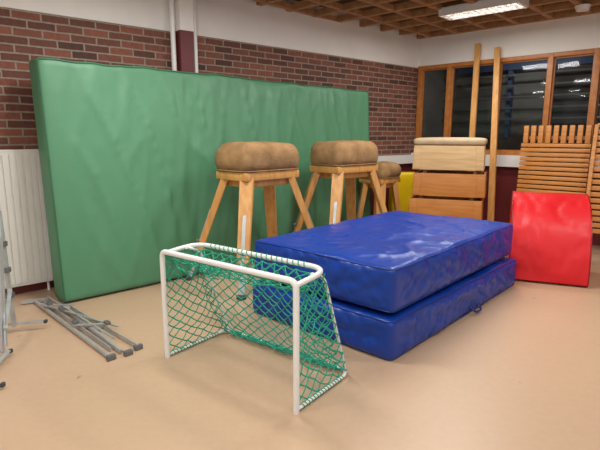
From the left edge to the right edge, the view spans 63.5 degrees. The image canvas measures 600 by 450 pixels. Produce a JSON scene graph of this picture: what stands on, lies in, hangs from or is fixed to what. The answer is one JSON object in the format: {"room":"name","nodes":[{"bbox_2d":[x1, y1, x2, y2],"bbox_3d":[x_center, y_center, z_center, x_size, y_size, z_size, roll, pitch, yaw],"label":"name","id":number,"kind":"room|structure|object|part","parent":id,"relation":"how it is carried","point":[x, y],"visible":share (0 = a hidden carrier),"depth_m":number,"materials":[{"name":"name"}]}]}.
{"room":"sports hall","nodes":[
{"label":"sports hall","id":0,"kind":"room"},
{"bbox_2d":[0,0,418,155],"bbox_3d":[-1.710,-1.151,5.378,9.730,3.300,0.265,-9,14,-40],"label":"wall","id":1,"kind":"structure","parent":0,"point":[25,36],"depth_m":5.76,"materials":[{"name":"brick"}]},
{"bbox_2d":[0,149,53,289],"bbox_3d":[-2.934,0.035,4.277,1.300,1.370,0.142,-9,14,-40],"label":"radiator","id":2,"kind":"object","parent":1,"relation":"attached to","point":[22,203],"visible":0.79,"depth_m":4.50,"materials":[{"name":"white metal"}]},
{"bbox_2d":[5,280,53,293],"bbox_3d":[-1.665,0.451,5.544,9.630,0.090,0.020,-9,14,-40],"label":"baseboard","id":3,"kind":"structure","parent":1,"relation":"attached to","point":[43,285],"depth_m":4.73,"materials":[{"name":"red paint"}]},
{"bbox_2d":[174,0,193,31],"bbox_3d":[-1.275,-2.453,5.245,0.160,0.690,0.170,-9,14,-40],"label":"trim","id":4,"kind":"structure","parent":1,"relation":"attached to","point":[183,9],"depth_m":5.21,"materials":[{"name":"white paint"}]},
{"bbox_2d":[175,30,194,72],"bbox_3d":[-1.278,-0.832,5.550,0.160,2.610,0.160,-9,14,-40],"label":"trim","id":5,"kind":"structure","parent":1,"relation":"attached to","point":[184,39],"depth_m":5.29,"materials":[{"name":"red paint"}]},
{"bbox_2d":[370,163,414,214],"bbox_3d":[1.526,-0.553,8.135,1.230,0.940,0.030,-9,14,-40],"label":"trim","id":6,"kind":"structure","parent":1,"relation":"attached to","point":[407,167],"depth_m":8.09,"materials":[{"name":"red paint"}]},
{"bbox_2d":[377,154,412,163],"bbox_3d":[1.555,-1.078,8.002,1.230,0.140,0.120,-9,14,-40],"label":"trim","id":7,"kind":"structure","parent":1,"relation":"attached to","point":[399,159],"depth_m":7.97,"materials":[{"name":"white paint"}]},
{"bbox_2d":[0,245,599,449],"bbox_3d":[0.000,0.703,4.707,16.000,0.100,16.000,0,11,0],"label":"floor","id":8,"kind":"structure","parent":0,"point":[521,371],"depth_m":3.01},
{"bbox_2d":[0,210,47,387],"bbox_3d":[-2.104,0.434,3.228,0.466,0.934,0.989,-2,11,-13],"label":"trolley","id":9,"kind":"object","parent":8,"relation":"on","point":[6,306],"visible":1,"depth_m":3.48,"materials":[{"name":"grey metal"}]},
{"bbox_2d":[21,296,142,361],"bbox_3d":[-1.791,0.760,3.902,1.677,0.082,0.296,9,14,42],"label":"metal stand","id":10,"kind":"object","parent":8,"relation":"on","point":[78,315],"visible":1,"depth_m":3.75,"materials":[{"name":"grey metal"}]},
{"bbox_2d":[169,0,176,70],"bbox_3d":[-1.373,-1.107,5.416,0.056,3.200,0.056,0,11,0],"label":"pipe","id":11,"kind":"object","parent":8,"relation":"on","point":[171,2],"visible":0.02,"depth_m":5.22,"materials":[{"name":"white metal"}]},
{"bbox_2d":[193,0,197,72],"bbox_3d":[-1.176,-1.138,5.582,0.060,3.200,0.060,0,11,0],"label":"pipe","id":12,"kind":"object","parent":8,"relation":"on","point":[194,1],"visible":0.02,"depth_m":5.38,"materials":[{"name":"white metal"}]},
{"bbox_2d":[29,57,370,301],"bbox_3d":[-0.636,-0.646,5.768,4.424,2.142,0.450,-10,14,-43],"label":"mat","id":13,"kind":"object","parent":8,"relation":"on","point":[127,154],"visible":0.66,"depth_m":4.79,"materials":[{"name":"green plastic"}]},
{"bbox_2d":[185,141,313,300],"bbox_3d":[-0.430,-0.149,5.088,0.950,1.436,1.270,10,15,44],"label":"vaulting buck","id":14,"kind":"object","parent":8,"relation":"on","point":[246,166],"visible":0.8,"depth_m":4.79,"materials":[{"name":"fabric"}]},
{"bbox_3d":[-0.902,-0.108,5.002,0.353,0.799,0.135,-1,11,-4],"label":"leg","id":15,"kind":"part","parent":14,"relation":"part of","materials":[{"name":"brown wood"}]},
{"bbox_3d":[-0.531,0.150,4.556,0.034,0.459,0.175,1,11,4],"label":"adjustment plate","id":16,"kind":"part","parent":14,"relation":"part of","materials":[{"name":"grey metal"}]},
{"bbox_3d":[-0.522,-0.039,4.629,0.135,0.799,0.353,1,11,4],"label":"leg","id":17,"kind":"part","parent":14,"relation":"part of","materials":[{"name":"brown wood"}]},
{"bbox_3d":[-0.338,-0.211,5.556,0.135,0.799,0.353,1,11,4],"label":"leg","id":18,"kind":"part","parent":14,"relation":"part of","materials":[{"name":"brown wood"}]},
{"bbox_3d":[0.042,-0.142,5.184,0.353,0.799,0.135,-1,11,-4],"label":"leg","id":19,"kind":"part","parent":14,"relation":"part of","materials":[{"name":"brown wood"}]},
{"bbox_2d":[160,243,346,414],"bbox_3d":[-0.295,0.551,3.146,1.154,0.772,0.596,8,13,37],"label":"goal","id":20,"kind":"object","parent":8,"relation":"on","point":[174,253],"visible":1,"depth_m":3.04,"materials":[{"name":"white paint"}]},
{"bbox_3d":[-0.369,0.221,2.985,1.151,0.051,0.316,8,13,37],"label":"frame","id":21,"kind":"part","parent":20,"relation":"part of","materials":[{"name":"white paint"}]},
{"bbox_3d":[-0.292,0.912,3.217,1.142,0.022,0.571,8,13,37],"label":"frame","id":22,"kind":"part","parent":20,"relation":"part of","materials":[{"name":"white paint"}]},
{"bbox_2d":[293,140,386,231],"bbox_3d":[0.545,-0.323,6.022,1.270,1.438,0.830,-9,14,-41],"label":"vaulting buck","id":23,"kind":"object","parent":8,"relation":"on","point":[339,160],"visible":0.74,"depth_m":5.76,"materials":[{"name":"fabric"}]},
{"bbox_3d":[0.084,-0.283,5.945,0.328,0.797,0.135,-2,11,-8],"label":"leg","id":24,"kind":"part","parent":23,"relation":"part of","materials":[{"name":"brown wood"}]},
{"bbox_3d":[0.389,-0.028,5.520,0.034,0.459,0.160,3,11,14],"label":"adjustment plate","id":25,"kind":"part","parent":23,"relation":"part of","materials":[{"name":"grey metal"}]},
{"bbox_3d":[0.414,-0.216,5.584,0.135,0.797,0.328,3,11,14],"label":"leg","id":26,"kind":"part","parent":23,"relation":"part of","materials":[{"name":"brown wood"}]},
{"bbox_3d":[0.676,-0.381,6.469,0.135,0.797,0.328,3,11,14],"label":"leg","id":27,"kind":"part","parent":23,"relation":"part of","materials":[{"name":"brown wood"}]},
{"bbox_3d":[1.006,-0.314,6.109,0.328,0.797,0.135,-2,11,-8],"label":"leg","id":28,"kind":"part","parent":23,"relation":"part of","materials":[{"name":"brown wood"}]},
{"bbox_2d":[356,161,400,217],"bbox_3d":[1.130,-0.334,6.915,0.590,1.133,0.510,-10,15,-44],"label":"vaulting buck","id":29,"kind":"object","parent":8,"relation":"on","point":[388,173],"visible":0.48,"depth_m":6.78,"materials":[{"name":"wood"}]},
{"bbox_3d":[0.880,-0.311,6.895,0.162,0.624,0.135,-1,11,-3],"label":"leg","id":30,"kind":"part","parent":29,"relation":"part of","materials":[{"name":"brown wood"}]},
{"bbox_3d":[1.154,-0.361,7.164,0.135,0.624,0.162,1,11,3],"label":"leg","id":31,"kind":"part","parent":29,"relation":"part of","materials":[{"name":"brown wood"}]},
{"bbox_3d":[1.106,-0.270,6.673,0.135,0.624,0.162,1,11,3],"label":"leg","id":32,"kind":"part","parent":29,"relation":"part of","materials":[{"name":"brown wood"}]},
{"bbox_3d":[1.380,-0.320,6.942,0.162,0.624,0.135,-1,11,-3],"label":"leg","id":33,"kind":"part","parent":29,"relation":"part of","materials":[{"name":"brown wood"}]},
{"bbox_2d":[253,257,516,359],"bbox_3d":[0.907,0.527,4.516,1.515,0.316,2.420,10,14,42],"label":"mat","id":34,"kind":"object","parent":8,"relation":"on","point":[384,335],"visible":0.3,"depth_m":3.60,"materials":[{"name":"blue plastic"}]},
{"bbox_2d":[255,210,512,312],"bbox_3d":[0.873,0.194,4.480,1.431,0.349,2.356,9,14,41],"label":"mat","id":35,"kind":"object","parent":34,"relation":"on","point":[388,262],"visible":0.94,"depth_m":3.82,"materials":[{"name":"blue plastic"}]},
{"bbox_3d":[1.503,0.708,4.141,0.072,0.056,0.138,9,14,42],"label":"handle","id":36,"kind":"part","parent":34,"relation":"part of","materials":[{"name":"blue fabric"}]},
{"bbox_2d":[388,172,413,211],"bbox_3d":[1.620,-0.365,7.642,0.420,0.930,0.200,-2,11,-12],"label":"foam block","id":37,"kind":"object","parent":8,"relation":"on","point":[405,186],"visible":0.31,"depth_m":7.52,"materials":[{"name":"yellow plastic"}]},
{"bbox_2d":[409,137,487,219],"bbox_3d":[2.026,-0.451,6.625,0.964,1.470,0.650,4,11,22],"label":"box","id":38,"kind":"object","parent":8,"relation":"on","point":[435,191],"visible":0.77,"depth_m":6.33,"materials":[{"name":"orange wood"}]},
{"bbox_2d":[469,43,480,136],"bbox_3d":[2.626,-1.307,7.400,0.094,2.860,0.524,4,11,19],"label":"wooden pole","id":39,"kind":"object","parent":8,"relation":"on","point":[474,100],"visible":0.44,"depth_m":7.36,"materials":[{"name":"brown wood"}]},
{"bbox_2d":[487,46,500,220],"bbox_3d":[2.811,-1.192,7.030,0.094,2.779,0.880,3,11,16],"label":"wooden pole","id":40,"kind":"object","parent":8,"relation":"on","point":[497,50],"visible":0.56,"depth_m":7.02,"materials":[{"name":"brown wood"}]},
{"bbox_2d":[506,191,592,286],"bbox_3d":[2.660,0.105,5.219,0.744,0.878,0.798,4,11,21],"label":"mat","id":41,"kind":"object","parent":8,"relation":"on","point":[553,234],"visible":0.9,"depth_m":4.97,"materials":[{"name":"red plastic"}]},
{"bbox_2d":[516,125,592,193],"bbox_3d":[3.507,-0.557,6.763,0.880,1.632,0.192,10,14,42],"label":"ladder","id":42,"kind":"object","parent":8,"relation":"on","point":[526,137],"visible":0.62,"depth_m":6.65,"materials":[{"name":"brown wood"}]},
{"bbox_3d":[3.533,-1.198,6.673,0.880,0.050,0.030,9,14,42],"label":"cross rail","id":43,"kind":"part","parent":42,"relation":"part of","materials":[{"name":"brown wood"}]},
{"bbox_2d":[586,123,599,233],"bbox_3d":[4.012,-0.421,5.984,0.805,1.650,0.269,7,13,35],"label":"ladder","id":44,"kind":"object","parent":8,"relation":"on","point":[591,175],"visible":0.57,"depth_m":6.09,"materials":[{"name":"brown wood"}]},
{"bbox_2d":[253,0,599,38],"bbox_3d":[0.302,-2.796,5.147,14.500,0.180,11.400,10,14,42],"label":"ceiling","id":45,"kind":"structure","parent":0,"point":[340,1],"depth_m":6.60,"materials":[{"name":"brown wood"}]},
{"bbox_2d":[438,0,528,20],"bbox_3d":[2.250,-2.683,5.991,1.000,0.100,0.340,9,14,42],"label":"ceiling lamp","id":46,"kind":"object","parent":45,"relation":"attached to","point":[481,7],"visible":0.99,"depth_m":5.95,"materials":[{"name":"white paint"}]},
{"bbox_2d":[574,4,590,11],"bbox_3d":[3.480,-2.670,5.973,0.180,0.060,0.180,0,11,0],"label":"smoke detector","id":47,"kind":"object","parent":45,"relation":"attached to","point":[581,7],"visible":1,"depth_m":5.92,"materials":[{"name":"white paint"}]},
{"bbox_2d":[422,69,446,137],"bbox_3d":[2.437,-1.939,9.629,0.100,3.300,2.050,10,14,42],"label":"wall","id":48,"kind":"structure","parent":0,"point":[435,85],"depth_m":9.76,"materials":[{"name":"grey glass"}]},
{"bbox_2d":[442,68,599,120],"bbox_3d":[5.727,-2.109,7.529,7.500,0.830,0.030,10,14,42],"label":"trim","id":49,"kind":"structure","parent":48,"relation":"attached to","point":[581,69],"depth_m":8.90,"materials":[{"name":"black metal"}]},
{"bbox_2d":[415,166,599,238],"bbox_3d":[4.275,-0.231,6.644,6.000,1.030,0.250,10,14,42],"label":"wall","id":50,"kind":"structure","parent":0,"point":[506,177],"depth_m":7.46,"materials":[{"name":"red paint"}]},
{"bbox_2d":[411,153,599,167],"bbox_3d":[4.242,-0.814,6.498,6.000,0.170,0.350,10,14,42],"label":"trim","id":51,"kind":"structure","parent":50,"relation":"attached to","point":[502,160],"depth_m":7.22,"materials":[{"name":"white paint"}]},
{"bbox_2d":[592,238,599,245],"bbox_3d":[4.184,0.249,6.632,6.000,0.090,0.023,9,14,42],"label":"baseboard","id":52,"kind":"structure","parent":50,"relation":"attached to","point":[594,241],"depth_m":6.70,"materials":[{"name":"red paint"}]},
{"bbox_2d":[418,5,599,65],"bbox_3d":[4.272,-2.639,6.193,6.000,0.670,0.260,10,14,42],"label":"wall","id":53,"kind":"structure","parent":0,"point":[577,32],"depth_m":7.04,"materials":[{"name":"white paint"}]},
{"bbox_2d":[451,55,599,137],"bbox_3d":[5.896,-1.602,7.810,7.500,3.300,0.101,10,14,42],"label":"wall","id":54,"kind":"structure","parent":0,"point":[483,127],"depth_m":9.45,"materials":[{"name":"black glass"}]},
{"bbox_2d":[504,70,514,137],"bbox_3d":[4.009,-2.333,9.283,0.080,1.300,0.120,10,14,42],"label":"trim","id":55,"kind":"structure","parent":54,"relation":"attached to","point":[510,90],"depth_m":9.26,"materials":[{"name":"blue paint"}]},
{"bbox_2d":[446,56,593,75],"bbox_3d":[5.815,-2.677,7.521,7.500,0.120,0.140,10,14,42],"label":"trim","id":56,"kind":"structure","parent":54,"relation":"attached to","point":[585,59],"depth_m":8.90,"materials":[{"name":"blue paint"}]},
{"bbox_2d":[486,138,598,149],"bbox_3d":[5.828,-0.679,7.906,7.500,1.450,0.101,10,14,42],"label":"trim","id":57,"kind":"structure","parent":54,"relation":"attached to","point":[503,143],"depth_m":9.29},
{"bbox_2d":[551,63,599,135],"bbox_3d":[4.827,-2.196,8.546,0.800,1.300,0.120,10,14,42],"label":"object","id":58,"kind":"structure","parent":54,"relation":"attached to","point":[582,75],"depth_m":8.51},
{"bbox_3d":[5.300,-1.436,5.464,3.220,1.430,0.250,10,14,42],"label":"wall","id":59,"kind":"structure","parent":0,"visible":0},
{"bbox_2d":[415,48,599,154],"bbox_3d":[3.038,-1.796,7.404,2.780,1.430,0.140,10,14,42],"label":"window","id":60,"kind":"structure","parent":59,"relation":"in","point":[552,57],"depth_m":7.04,"materials":[{"name":"brown wood"}]},
{"bbox_3d":[2.242,-1.929,8.122,0.460,1.310,0.030,9,14,42],"label":"sash","id":61,"kind":"part","parent":60,"relation":"part of","materials":[{"name":"brown wood"}]},
{"bbox_3d":[2.725,-1.848,7.686,0.710,1.310,0.030,9,14,42],"label":"sash","id":62,"kind":"part","parent":60,"relation":"part of","materials":[{"name":"brown wood"}]},
{"bbox_3d":[3.042,-2.470,7.282,2.780,0.060,0.130,9,14,42],"label":"frame rail","id":63,"kind":"part","parent":60,"relation":"part of","materials":[{"name":"brown wood"}]},
{"bbox_3d":[3.278,-1.756,7.188,0.670,1.310,0.030,9,14,42],"label":"sash","id":64,"kind":"part","parent":60,"relation":"part of","materials":[{"name":"brown wood"}]},
{"bbox_3d":[3.042,-1.123,7.532,2.780,0.060,0.130,9,14,42],"label":"frame rail","id":65,"kind":"part","parent":60,"relation":"part of","materials":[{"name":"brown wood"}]},
{"bbox_3d":[3.760,-1.675,6.753,0.500,1.310,0.030,9,14,42],"label":"sash","id":66,"kind":"part","parent":60,"relation":"part of","materials":[{"name":"brown wood"}]}
]}

